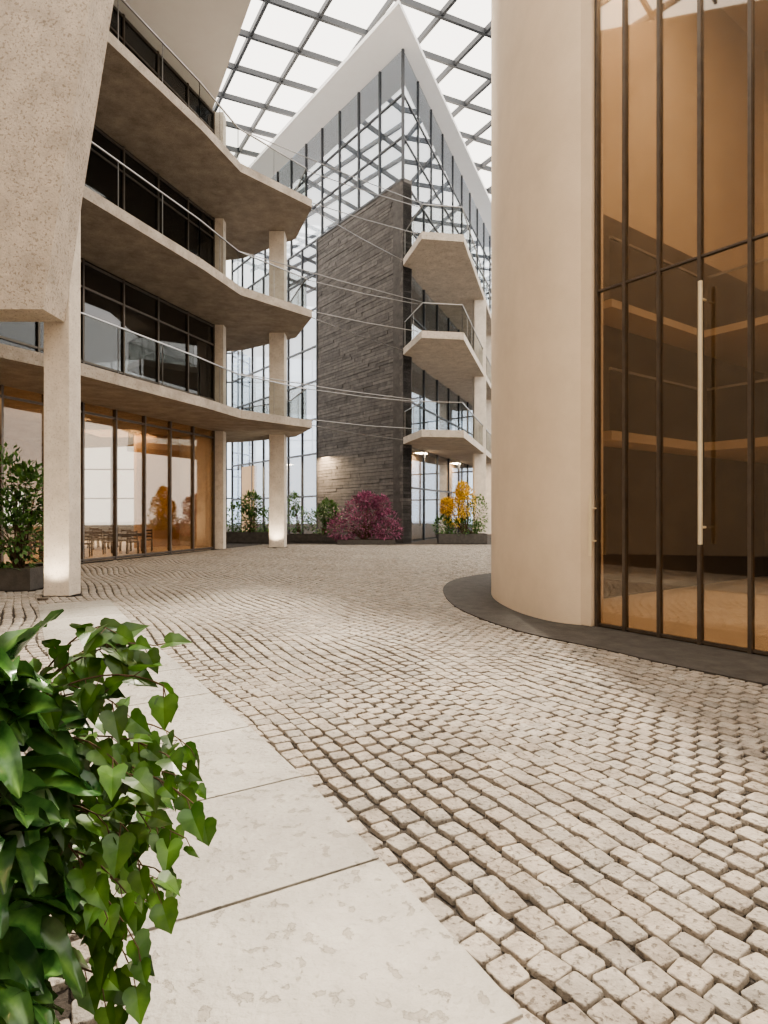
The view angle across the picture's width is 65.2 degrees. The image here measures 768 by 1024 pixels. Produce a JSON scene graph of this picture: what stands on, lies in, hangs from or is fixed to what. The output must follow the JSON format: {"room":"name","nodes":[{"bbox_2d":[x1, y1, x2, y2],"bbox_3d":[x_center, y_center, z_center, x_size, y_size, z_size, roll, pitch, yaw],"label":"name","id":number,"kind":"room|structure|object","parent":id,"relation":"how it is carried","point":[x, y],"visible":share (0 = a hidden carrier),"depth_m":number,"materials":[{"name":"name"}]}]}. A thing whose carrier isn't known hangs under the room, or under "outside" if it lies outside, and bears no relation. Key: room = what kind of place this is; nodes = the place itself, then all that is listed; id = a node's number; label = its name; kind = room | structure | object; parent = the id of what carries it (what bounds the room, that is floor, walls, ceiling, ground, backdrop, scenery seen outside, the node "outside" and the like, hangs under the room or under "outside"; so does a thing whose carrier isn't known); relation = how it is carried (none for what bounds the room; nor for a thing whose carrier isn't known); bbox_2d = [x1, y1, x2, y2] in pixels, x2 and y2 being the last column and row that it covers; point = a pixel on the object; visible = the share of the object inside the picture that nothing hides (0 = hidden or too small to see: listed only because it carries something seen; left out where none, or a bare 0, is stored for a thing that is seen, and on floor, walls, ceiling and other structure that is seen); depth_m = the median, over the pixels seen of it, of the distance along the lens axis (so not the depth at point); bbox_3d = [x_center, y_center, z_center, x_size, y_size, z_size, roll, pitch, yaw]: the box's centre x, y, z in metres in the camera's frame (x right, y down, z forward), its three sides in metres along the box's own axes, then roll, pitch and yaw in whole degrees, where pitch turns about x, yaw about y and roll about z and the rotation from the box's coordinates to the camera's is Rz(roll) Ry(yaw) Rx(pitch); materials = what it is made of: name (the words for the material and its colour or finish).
{"room":"building atrium","nodes":[
{"label":"building atrium","id":0,"kind":"room"},
{"bbox_2d":[0,0,113,321],"bbox_3d":[-8.625,-8.000,11.005,7.750,8.800,0.710,0,0,0],"label":"wall","id":1,"kind":"structure","parent":0,"point":[52,52],"depth_m":10.65,"materials":[{"name":"concrete"}]},
{"bbox_2d":[4,432,178,547],"bbox_3d":[-14.967,-0.950,21.752,8.701,5.100,21.341,0,0,10],"label":"wall","id":2,"kind":"structure","parent":0,"point":[156,445],"depth_m":27.26,"materials":[{"name":"concrete"}]},
{"bbox_2d":[4,541,210,562],"bbox_3d":[-13.796,1.595,21.273,10.876,0.050,21.867,0,0,10],"label":"floor","id":3,"kind":"structure","parent":0,"point":[97,552],"depth_m":23.85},
{"bbox_2d":[27,534,41,560],"bbox_3d":[-11.240,1.128,19.417,0.449,0.884,0.530,0,0,-17],"label":"dining chair","id":4,"kind":"object","parent":3,"relation":"on","point":[40,542],"visible":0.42,"depth_m":19.22,"materials":[{"name":"brown wood"}]},
{"bbox_2d":[85,531,92,556],"bbox_3d":[-10.560,1.128,21.183,0.449,0.884,0.530,0,0,-17],"label":"dining chair","id":5,"kind":"object","parent":3,"relation":"on","point":[91,543],"visible":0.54,"depth_m":21.39,"materials":[{"name":"brown wood"}]},
{"bbox_2d":[87,527,99,547],"bbox_3d":[-12.860,1.128,26.553,0.449,0.884,0.530,0,0,-17],"label":"dining chair","id":6,"kind":"object","parent":3,"relation":"on","point":[90,527],"visible":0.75,"depth_m":26.71,"materials":[{"name":"brown wood"}]},
{"bbox_2d":[92,529,102,549],"bbox_3d":[-11.940,1.128,25.047,0.449,0.884,0.530,0,0,-17],"label":"dining chair","id":7,"kind":"object","parent":3,"relation":"on","point":[101,538],"visible":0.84,"depth_m":24.84,"materials":[{"name":"brown wood"}]},
{"bbox_2d":[85,531,110,548],"bbox_3d":[-12.400,1.194,25.800,1.300,0.750,0.900,0,0,-17],"label":"dining table","id":8,"kind":"object","parent":3,"relation":"on","point":[109,544],"visible":0.2,"depth_m":25.58,"materials":[{"name":"brown wood"}]},
{"bbox_2d":[103,531,112,553],"bbox_3d":[-10.240,1.128,22.417,0.449,0.884,0.530,0,0,-17],"label":"dining chair","id":9,"kind":"object","parent":3,"relation":"on","point":[104,542],"visible":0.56,"depth_m":22.19,"materials":[{"name":"brown wood"}]},
{"bbox_2d":[119,529,131,551],"bbox_3d":[-10.360,1.128,24.053,0.449,0.884,0.530,0,0,-17],"label":"dining chair","id":10,"kind":"object","parent":3,"relation":"on","point":[121,539],"visible":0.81,"depth_m":24.15,"materials":[{"name":"brown wood"}]},
{"bbox_2d":[109,533,147,552],"bbox_3d":[-9.900,1.194,23.300,1.300,0.750,0.900,0,0,-17],"label":"dining table","id":11,"kind":"object","parent":3,"relation":"on","point":[119,534],"visible":0.42,"depth_m":22.85,"materials":[{"name":"brown wood"}]},
{"bbox_2d":[126,530,139,553],"bbox_3d":[-9.440,1.128,22.547,0.449,0.884,0.530,0,0,-17],"label":"dining chair","id":12,"kind":"object","parent":3,"relation":"on","point":[127,541],"visible":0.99,"depth_m":22.36,"materials":[{"name":"brown wood"}]},
{"bbox_2d":[140,529,152,550],"bbox_3d":[-9.560,1.128,24.183,0.449,0.884,0.530,0,0,-17],"label":"dining chair","id":13,"kind":"object","parent":3,"relation":"on","point":[151,539],"visible":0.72,"depth_m":24.02,"materials":[{"name":"brown wood"}]},
{"bbox_2d":[0,312,311,447],"bbox_3d":[-14.450,-4.329,18.966,18.797,1.658,25.961,0,0,16],"label":"balcony slab","id":14,"kind":"object","parent":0,"point":[103,391],"visible":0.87,"depth_m":20.69,"materials":[{"name":"concrete"}]},
{"bbox_2d":[215,325,225,404],"bbox_3d":[-7.150,-5.960,26.175,0.400,4.280,0.450,0,0,0],"label":"column","id":15,"kind":"structure","parent":14,"relation":"on","point":[220,330],"depth_m":25.95,"materials":[{"name":"concrete"}]},
{"bbox_2d":[113,0,250,109],"bbox_3d":[-13.114,-17.500,18.592,21.570,0.400,25.962,0,0,16],"label":"ceiling","id":16,"kind":"structure","parent":0,"point":[203,34],"depth_m":21.56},
{"bbox_2d":[179,431,211,547],"bbox_3d":[-9.940,-0.950,28.700,0.250,5.100,7.588,0,0,-42],"label":"wall","id":17,"kind":"structure","parent":0,"point":[203,445],"depth_m":26.73,"materials":[{"name":"concrete"}]},
{"bbox_2d":[83,402,214,561],"bbox_3d":[-8.520,-0.950,22.550,0.140,5.100,7.147,0,0,19],"label":"window","id":18,"kind":"structure","parent":17,"relation":"in","point":[115,418],"depth_m":21.86,"materials":[{"name":"clear glass"}]},
{"bbox_2d":[94,0,311,259],"bbox_3d":[-14.450,-13.529,18.966,18.797,1.658,25.961,0,0,16],"label":"balcony slab","id":19,"kind":"object","parent":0,"point":[135,108],"visible":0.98,"depth_m":21.43,"materials":[{"name":"concrete"}]},
{"bbox_2d":[215,112,225,146],"bbox_3d":[-7.150,-15.160,26.175,0.400,4.280,0.450,0,0,0],"label":"column","id":20,"kind":"structure","parent":19,"relation":"on","point":[222,116],"depth_m":25.95,"materials":[{"name":"concrete"}]},
{"bbox_2d":[242,465,256,530],"bbox_3d":[-2.292,-0.950,40.713,17.568,5.100,12.304,0,0,0],"label":"wall","id":21,"kind":"structure","parent":0,"point":[246,471],"depth_m":45.91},
{"bbox_2d":[411,194,472,541],"bbox_3d":[5.694,-7.775,43.056,0.120,18.750,24.191,0,0,21],"label":"window","id":22,"kind":"structure","parent":21,"relation":"in","point":[434,477],"depth_m":35.76,"materials":[{"name":"clear glass"}]},
{"bbox_2d":[403,401,490,465],"bbox_3d":[4.746,-4.339,37.671,3.407,1.678,20.438,0,0,16],"label":"balcony slab","id":23,"kind":"object","parent":21,"relation":"attached to","point":[457,445],"visible":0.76,"depth_m":31.11,"materials":[{"name":"concrete"}]},
{"bbox_2d":[242,132,421,439],"bbox_3d":[-1.293,-9.020,25.988,2.351,10.791,10.407,0,0,38],"label":"cables","id":24,"kind":"object","parent":23,"relation":"attached to","point":[247,132],"visible":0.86,"depth_m":26.38,"materials":[{"name":"metal"}]},
{"bbox_3d":[-1.103,-10.900,43.237,21.566,25.000,22.075,0,0,0],"label":"floor","id":25,"kind":"structure","parent":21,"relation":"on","visible":0},
{"bbox_2d":[305,497,341,533],"bbox_3d":[-3.316,0.261,32.617,2.227,2.227,1.628,0,0,0],"label":"bush","id":26,"kind":"object","parent":25,"relation":"on","point":[327,503],"visible":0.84,"depth_m":32.35,"materials":[{"name":"green plant"}]},
{"bbox_2d":[213,0,490,193],"bbox_3d":[2.673,-25.775,36.198,84.910,0.350,57.956,0,0,-24],"label":"grid","id":27,"kind":"object","parent":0,"point":[442,14],"visible":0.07,"depth_m":34.13,"materials":[{"name":"metal"}]},
{"bbox_2d":[317,178,411,542],"bbox_3d":[-1.406,-7.847,34.587,0.867,18.895,8.613,0,0,-38],"label":"stone wall","id":28,"kind":"structure","parent":0,"point":[349,464],"depth_m":33.43,"materials":[{"name":"stone"}]},
{"bbox_2d":[231,240,317,533],"bbox_3d":[-8.246,-7.775,43.209,0.140,18.750,13.513,0,0,-37],"label":"window","id":29,"kind":"structure","parent":28,"relation":"in","point":[302,351],"depth_m":40.38,"materials":[{"name":"clear glass"}]},
{"bbox_2d":[231,48,404,288],"bbox_3d":[-5.653,-20.525,39.778,0.140,6.750,22.105,0,0,-37],"label":"window","id":30,"kind":"structure","parent":28,"relation":"in","point":[363,140],"depth_m":35.15,"materials":[{"name":"clear glass"}]},
{"bbox_2d":[403,302,490,405],"bbox_3d":[4.746,-8.939,37.671,3.407,1.678,20.438,0,0,16],"label":"balcony slab","id":31,"kind":"object","parent":28,"relation":"attached to","point":[449,358],"visible":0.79,"depth_m":31.87,"materials":[{"name":"concrete"}]},
{"bbox_2d":[403,48,490,311],"bbox_3d":[5.530,-20.525,42.638,0.120,6.750,25.091,0,0,21],"label":"window","id":32,"kind":"structure","parent":28,"relation":"in","point":[436,178],"depth_m":36.55,"materials":[{"name":"clear glass"}]},
{"bbox_2d":[249,0,490,235],"bbox_3d":[1.952,-24.110,40.479,26.636,0.220,22.844,0,0,-15],"label":"tower roof","id":33,"kind":"structure","parent":0,"point":[393,32],"depth_m":34.82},
{"bbox_2d":[0,525,767,1022],"bbox_3d":[0.000,1.764,30.000,90.000,0.272,90.000,0,0,0],"label":"floor","id":34,"kind":"structure","parent":0,"point":[64,1000],"depth_m":3.40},
{"bbox_2d":[0,563,43,590],"bbox_3d":[-8.050,1.375,12.800,1.700,0.450,1.200,0,0,0],"label":"stone planter","id":35,"kind":"object","parent":34,"relation":"on","point":[11,579],"visible":0.56,"depth_m":12.20,"materials":[{"name":"stone"}]},
{"bbox_2d":[0,442,43,572],"bbox_3d":[-7.867,-0.001,12.520,2.158,3.005,1.537,0,0,0],"label":"shrub","id":36,"kind":"object","parent":35,"relation":"in","point":[17,554],"visible":0.92,"depth_m":12.56,"materials":[{"name":"green plant"}]},
{"bbox_2d":[44,212,80,595],"bbox_3d":[-6.215,-2.700,11.600,0.490,8.600,0.440,0,0,0],"label":"square column","id":37,"kind":"structure","parent":34,"relation":"on","point":[62,340],"depth_m":11.38,"materials":[{"name":"concrete"}]},
{"bbox_2d":[21,352,230,527],"bbox_3d":[0.000,-9.400,62.000,80.140,22.000,0.200,0,0,0],"label":"window","id":38,"kind":"structure","parent":34,"relation":"on","point":[111,448],"depth_m":61.90,"materials":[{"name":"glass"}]},
{"bbox_2d":[226,531,268,542],"bbox_3d":[-7.050,1.325,31.800,2.900,0.550,1.200,0,0,0],"label":"stone planter","id":39,"kind":"object","parent":34,"relation":"on","point":[231,537],"visible":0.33,"depth_m":31.20,"materials":[{"name":"stone"}]},
{"bbox_2d":[226,489,268,531],"bbox_3d":[-7.071,0.015,31.799,3.313,2.518,1.467,0,0,0],"label":"bush","id":40,"kind":"object","parent":39,"relation":"in","point":[251,514],"visible":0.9,"depth_m":31.64,"materials":[{"name":"green plant"}]},
{"bbox_2d":[269,231,286,546],"bbox_3d":[-4.850,-5.550,27.450,0.700,14.300,0.700,0,0,0],"label":"square column","id":41,"kind":"structure","parent":34,"relation":"on","point":[277,239],"depth_m":27.10,"materials":[{"name":"concrete"}]},
{"bbox_2d":[38,600,531,1023],"bbox_3d":[-2.250,1.610,5.315,1.308,0.040,12.403,0,0,-31],"label":"path","id":42,"kind":"object","parent":34,"relation":"on","point":[350,943],"visible":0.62,"depth_m":2.36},
{"bbox_2d":[287,534,340,541],"bbox_3d":[-3.850,1.400,32.650,2.900,0.400,1.100,0,0,0],"label":"stone planter","id":43,"kind":"object","parent":34,"relation":"on","point":[290,537],"visible":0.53,"depth_m":32.10,"materials":[{"name":"stone"}]},
{"bbox_2d":[287,490,310,533],"bbox_3d":[-4.701,0.046,32.596,1.606,2.519,1.278,0,0,0],"label":"bush","id":44,"kind":"object","parent":43,"relation":"in","point":[295,505],"visible":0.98,"depth_m":32.51,"materials":[{"name":"green plant"}]},
{"bbox_2d":[337,539,394,544],"bbox_3d":[-0.875,1.480,30.000,2.850,0.240,1.000,0,0,0],"label":"stone planter","id":45,"kind":"object","parent":34,"relation":"on","point":[341,541],"visible":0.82,"depth_m":29.50,"materials":[{"name":"stone"}]},
{"bbox_2d":[325,490,403,541],"bbox_3d":[-0.956,0.227,29.992,4.055,2.742,1.623,0,0,0],"label":"bush","id":46,"kind":"object","parent":45,"relation":"in","point":[366,531],"visible":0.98,"depth_m":29.77,"materials":[{"name":"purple plant"}]},
{"bbox_2d":[0,544,767,1023],"bbox_3d":[6.573,1.614,15.103,35.546,0.040,29.162,0,0,0],"label":"cobblestone paving","id":47,"kind":"object","parent":34,"relation":"on","point":[546,742],"visible":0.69,"depth_m":3.96,"materials":[{"name":"stone"}]},
{"bbox_2d":[37,597,47,600],"bbox_3d":[-6.200,1.580,10.900,0.180,0.040,0.180,0,0,0],"label":"uplight","id":48,"kind":"object","parent":47,"relation":"on","point":[40,598],"visible":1,"depth_m":10.83,"materials":[{"name":"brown metal"}]},
{"bbox_2d":[215,431,225,548],"bbox_3d":[-7.150,-0.950,26.175,0.400,5.100,0.450,0,0,0],"label":"column","id":49,"kind":"structure","parent":47,"relation":"on","point":[220,436],"depth_m":25.95,"materials":[{"name":"concrete"}]},
{"bbox_2d":[437,533,486,543],"bbox_3d":[3.975,1.350,30.700,2.450,0.500,1.000,0,0,0],"label":"stone planter","id":50,"kind":"object","parent":34,"relation":"on","point":[456,538],"visible":0.94,"depth_m":30.20,"materials":[{"name":"stone"}]},
{"bbox_2d":[438,480,477,533],"bbox_3d":[3.795,-0.252,30.653,2.093,2.828,1.363,0,0,0],"label":"flowering bush","id":51,"kind":"object","parent":50,"relation":"in","point":[460,488],"visible":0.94,"depth_m":30.53,"materials":[{"name":"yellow plant"}]},
{"bbox_2d":[432,494,488,534],"bbox_3d":[3.881,0.163,30.605,3.052,2.379,1.374,0,0,0],"label":"bush","id":52,"kind":"object","parent":50,"relation":"in","point":[476,523],"visible":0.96,"depth_m":30.54,"materials":[{"name":"green plant"}]},
{"bbox_2d":[473,300,485,532],"bbox_3d":[5.750,-5.550,36.200,0.700,14.300,0.700,0,0,0],"label":"square column","id":53,"kind":"structure","parent":34,"relation":"on","point":[479,306],"depth_m":35.85,"materials":[{"name":"concrete"}]},
{"bbox_2d":[403,204,490,345],"bbox_3d":[4.746,-13.539,37.671,3.407,1.678,20.438,0,0,16],"label":"balcony slab","id":54,"kind":"object","parent":53,"relation":"on","point":[442,264],"visible":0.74,"depth_m":32.09,"materials":[{"name":"concrete"}]},
{"bbox_2d":[486,335,490,533],"bbox_3d":[7.600,-5.550,43.500,0.700,14.300,0.700,0,0,0],"label":"square column","id":55,"kind":"structure","parent":34,"relation":"on","point":[488,337],"depth_m":43.15,"materials":[{"name":"concrete"}]},
{"bbox_2d":[443,573,767,686],"bbox_3d":[6.579,1.603,8.602,10.843,0.035,15.995,0,0,0],"label":"curb","id":56,"kind":"object","parent":34,"relation":"on","point":[472,595],"visible":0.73,"depth_m":7.46,"materials":[{"name":"grey concrete"}]},
{"bbox_2d":[491,0,602,624],"bbox_3d":[3.265,-6.907,11.934,2.210,16.985,6.909,0,0,21],"label":"wall","id":57,"kind":"structure","parent":0,"point":[536,44],"depth_m":9.01,"materials":[{"name":"paint"}]},
{"bbox_2d":[601,576,767,650],"bbox_3d":[8.977,1.579,7.755,8.897,0.009,10.996,0,0,-36],"label":"floor","id":58,"kind":"structure","parent":0,"point":[725,603],"depth_m":9.40,"materials":[{"name":"brown wood"}]},
{"bbox_2d":[603,0,767,463],"bbox_3d":[8.977,-4.965,7.755,8.497,13.070,10.796,0,0,-36],"label":"balcony","id":59,"kind":"object","parent":58,"relation":"on","point":[727,343],"visible":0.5,"depth_m":11.51,"materials":[{"name":"concrete"}]},
{"bbox_2d":[609,235,767,390],"bbox_3d":[8.803,-2.940,7.768,10.648,3.200,2.933,0,0,38],"label":"railing","id":60,"kind":"object","parent":59,"relation":"on","point":[611,237],"visible":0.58,"depth_m":10.86,"materials":[{"name":"metal"}]},
{"bbox_2d":[603,0,767,598],"bbox_3d":[9.070,-6.915,7.668,9.147,16.970,11.746,0,0,-36],"label":"wall","id":61,"kind":"structure","parent":0,"point":[725,42],"depth_m":12.38,"materials":[{"name":"concrete"}]},
{"bbox_2d":[581,0,594,625],"bbox_3d":[2.829,-6.907,8.466,0.160,16.985,0.330,0,0,-36],"label":"trim","id":62,"kind":"structure","parent":61,"relation":"attached to","point":[587,6],"depth_m":8.33,"materials":[{"name":"paint"}]},
{"bbox_2d":[595,0,767,654],"bbox_3d":[5.576,-6.907,4.692,0.090,16.985,8.987,0,0,-36],"label":"window","id":63,"kind":"structure","parent":61,"relation":"in","point":[751,238],"depth_m":7.56,"materials":[{"name":"brown glass"}]},
{"bbox_2d":[588,494,596,555],"bbox_3d":[2.865,0.175,8.258,0.147,0.850,0.050,0,0,-41],"label":"door handle","id":64,"kind":"object","parent":63,"relation":"attached to","point":[590,507],"visible":1,"depth_m":8.21,"materials":[{"name":"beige metal"}]},
{"bbox_2d":[698,280,705,544],"bbox_3d":[3.734,-1.160,7.048,0.147,3.080,0.050,0,0,-41],"label":"door handle","id":65,"kind":"object","parent":63,"relation":"attached to","point":[701,299],"visible":1,"depth_m":7.00,"materials":[{"name":"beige metal"}]},
{"bbox_3d":[-9.940,-15.160,28.700,5.305,4.280,5.769,0,0,0],"label":"wall","id":66,"kind":"structure","parent":0,"visible":0},
{"bbox_2d":[109,5,214,134],"bbox_3d":[-8.520,-15.160,22.550,0.140,4.280,7.147,0,0,19],"label":"window","id":67,"kind":"structure","parent":66,"relation":"in","point":[130,37],"depth_m":22.50,"materials":[{"name":"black glass"}]},
{"bbox_3d":[-1.500,1.340,1.375,0.800,0.520,1.150,0,0,0],"label":"stone planter","id":68,"kind":"object","parent":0,"visible":0},
{"bbox_2d":[0,609,110,1023],"bbox_3d":[-1.018,0.849,1.364,0.679,1.338,0.784,0,0,7],"label":"plant","id":69,"kind":"object","parent":68,"relation":"in","point":[35,947],"visible":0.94,"depth_m":1.41,"materials":[{"name":"green plant"}]},
{"bbox_2d":[12,617,216,1023],"bbox_3d":[-0.706,0.818,1.737,0.590,1.082,0.660,0,0,0],"label":"trailing ivy","id":70,"kind":"object","parent":68,"relation":"in","point":[129,778],"visible":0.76,"depth_m":1.51,"materials":[{"name":"green plant"}]},
{"bbox_3d":[-9.940,-5.960,28.700,5.305,4.280,5.769,0,0,0],"label":"wall","id":71,"kind":"structure","parent":0,"visible":0},
{"bbox_2d":[83,258,214,400],"bbox_3d":[-8.520,-5.960,22.550,0.140,4.280,7.147,0,0,19],"label":"window","id":72,"kind":"structure","parent":71,"relation":"in","point":[110,298],"depth_m":21.83,"materials":[{"name":"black glass"}]},
{"bbox_3d":[-9.940,-10.560,28.700,5.305,4.280,5.769,0,0,0],"label":"wall","id":73,"kind":"structure","parent":0,"visible":0},
{"bbox_2d":[85,125,214,267],"bbox_3d":[-8.520,-10.560,22.550,0.140,4.280,7.147,0,0,19],"label":"window","id":74,"kind":"structure","parent":73,"relation":"in","point":[137,197],"depth_m":21.93,"materials":[{"name":"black glass"}]},
{"bbox_3d":[-13.300,-8.400,0.600,1.799,20.000,19.229,0,0,0],"label":"wall","id":75,"kind":"structure","parent":0,"visible":0},
{"bbox_2d":[81,141,311,351],"bbox_3d":[-14.450,-8.929,18.966,18.797,1.658,25.961,0,0,16],"label":"balcony slab","id":76,"kind":"object","parent":75,"relation":"attached to","point":[113,240],"visible":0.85,"depth_m":20.73,"materials":[{"name":"concrete"}]},
{"bbox_2d":[215,218,225,275],"bbox_3d":[-7.150,-10.560,26.175,0.400,4.280,0.450,0,0,0],"label":"column","id":77,"kind":"structure","parent":76,"relation":"on","point":[220,224],"depth_m":25.95,"materials":[{"name":"concrete"}]},
{"bbox_3d":[-16.950,-7.850,11.000,8.172,18.900,2.291,0,0,0],"label":"wall","id":78,"kind":"structure","parent":0,"visible":0},
{"bbox_2d":[0,258,84,363],"bbox_3d":[-11.280,-5.960,14.600,0.140,4.280,9.824,0,0,19],"label":"window","id":79,"kind":"structure","parent":78,"relation":"in","point":[25,335],"depth_m":17.40,"materials":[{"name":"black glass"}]},
{"bbox_2d":[0,385,84,562],"bbox_3d":[-11.280,-0.950,14.600,0.140,5.100,9.824,0,0,19],"label":"window","id":80,"kind":"structure","parent":78,"relation":"in","point":[2,396],"depth_m":17.85,"materials":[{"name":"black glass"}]}
]}

